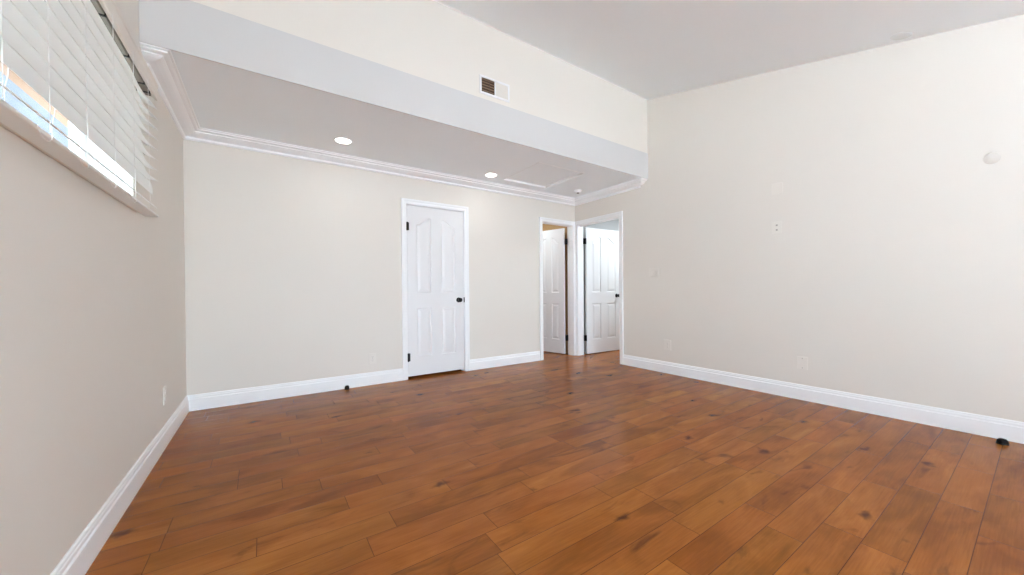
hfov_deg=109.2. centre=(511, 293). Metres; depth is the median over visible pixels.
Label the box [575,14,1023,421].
wall
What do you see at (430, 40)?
wall
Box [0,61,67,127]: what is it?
roof eave
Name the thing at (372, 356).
wall outlet
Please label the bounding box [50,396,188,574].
baseboard
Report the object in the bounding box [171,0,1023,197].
ceiling
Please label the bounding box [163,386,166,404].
wall outlet
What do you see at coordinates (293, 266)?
wall
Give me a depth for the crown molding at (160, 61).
3.54 m
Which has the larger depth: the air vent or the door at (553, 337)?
the door at (553, 337)
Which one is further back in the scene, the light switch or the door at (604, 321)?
the door at (604, 321)
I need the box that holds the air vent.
[479,74,509,102]
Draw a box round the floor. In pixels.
[85,350,1023,574]
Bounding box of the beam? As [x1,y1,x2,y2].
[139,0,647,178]
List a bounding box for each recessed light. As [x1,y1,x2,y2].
[334,137,352,144]
[485,173,497,176]
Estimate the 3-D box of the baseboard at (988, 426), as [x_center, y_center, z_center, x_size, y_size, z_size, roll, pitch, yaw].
[3.413,0.907,2.253,0.017,0.139,6.683,-1,0,-34]
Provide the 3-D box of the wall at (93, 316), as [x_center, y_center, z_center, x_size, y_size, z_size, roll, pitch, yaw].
[-0.746,-0.895,-0.109,0.200,3.843,7.760,-1,0,-34]
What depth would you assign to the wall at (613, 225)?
6.22 m
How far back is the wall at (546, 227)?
5.96 m
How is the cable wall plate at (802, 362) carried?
attached to the wall at (895, 266)
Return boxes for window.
[0,85,139,212]
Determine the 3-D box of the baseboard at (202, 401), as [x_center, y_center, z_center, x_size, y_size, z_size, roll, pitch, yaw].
[-1.207,0.934,4.262,3.918,0.139,0.017,-1,0,-34]
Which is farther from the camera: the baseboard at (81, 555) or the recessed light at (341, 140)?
the recessed light at (341, 140)
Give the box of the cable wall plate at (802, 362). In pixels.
[797,356,807,369]
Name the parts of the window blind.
ladder cord, ladder cord, ladder cord, rail, ladder cord, ladder cord, ladder cord, ladder cord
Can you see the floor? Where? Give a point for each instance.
(592, 463)
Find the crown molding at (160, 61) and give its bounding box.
[139,41,647,205]
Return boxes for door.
[401,198,469,379]
[539,217,575,359]
[575,211,623,364]
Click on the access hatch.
(542, 175)
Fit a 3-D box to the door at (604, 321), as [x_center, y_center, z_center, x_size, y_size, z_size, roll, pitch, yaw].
[1.659,-0.087,5.660,0.980,2.114,0.931,-1,0,-34]
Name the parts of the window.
frame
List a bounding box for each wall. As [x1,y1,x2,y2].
[0,0,186,574]
[183,139,574,394]
[191,0,646,152]
[543,224,567,352]
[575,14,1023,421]
[583,219,618,351]
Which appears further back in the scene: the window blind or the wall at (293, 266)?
the wall at (293, 266)
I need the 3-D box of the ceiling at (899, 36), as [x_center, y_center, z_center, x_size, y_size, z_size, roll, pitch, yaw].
[2.929,-1.939,2.739,0.116,0.032,0.113,-1,0,-29]
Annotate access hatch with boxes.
[503,162,584,187]
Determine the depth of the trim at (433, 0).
3.59 m
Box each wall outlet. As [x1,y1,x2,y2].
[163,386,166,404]
[369,353,375,363]
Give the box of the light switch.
[649,268,659,277]
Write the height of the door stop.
0.036 m
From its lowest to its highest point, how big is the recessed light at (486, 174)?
0.006 m
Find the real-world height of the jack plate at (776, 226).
0.116 m
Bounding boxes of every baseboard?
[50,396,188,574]
[187,351,539,410]
[623,355,1023,443]
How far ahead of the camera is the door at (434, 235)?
4.45 m
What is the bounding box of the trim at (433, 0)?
[433,0,647,99]
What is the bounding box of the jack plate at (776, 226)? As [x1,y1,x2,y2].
[772,221,781,233]
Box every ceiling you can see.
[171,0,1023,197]
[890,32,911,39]
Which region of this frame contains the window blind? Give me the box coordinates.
[0,0,158,216]

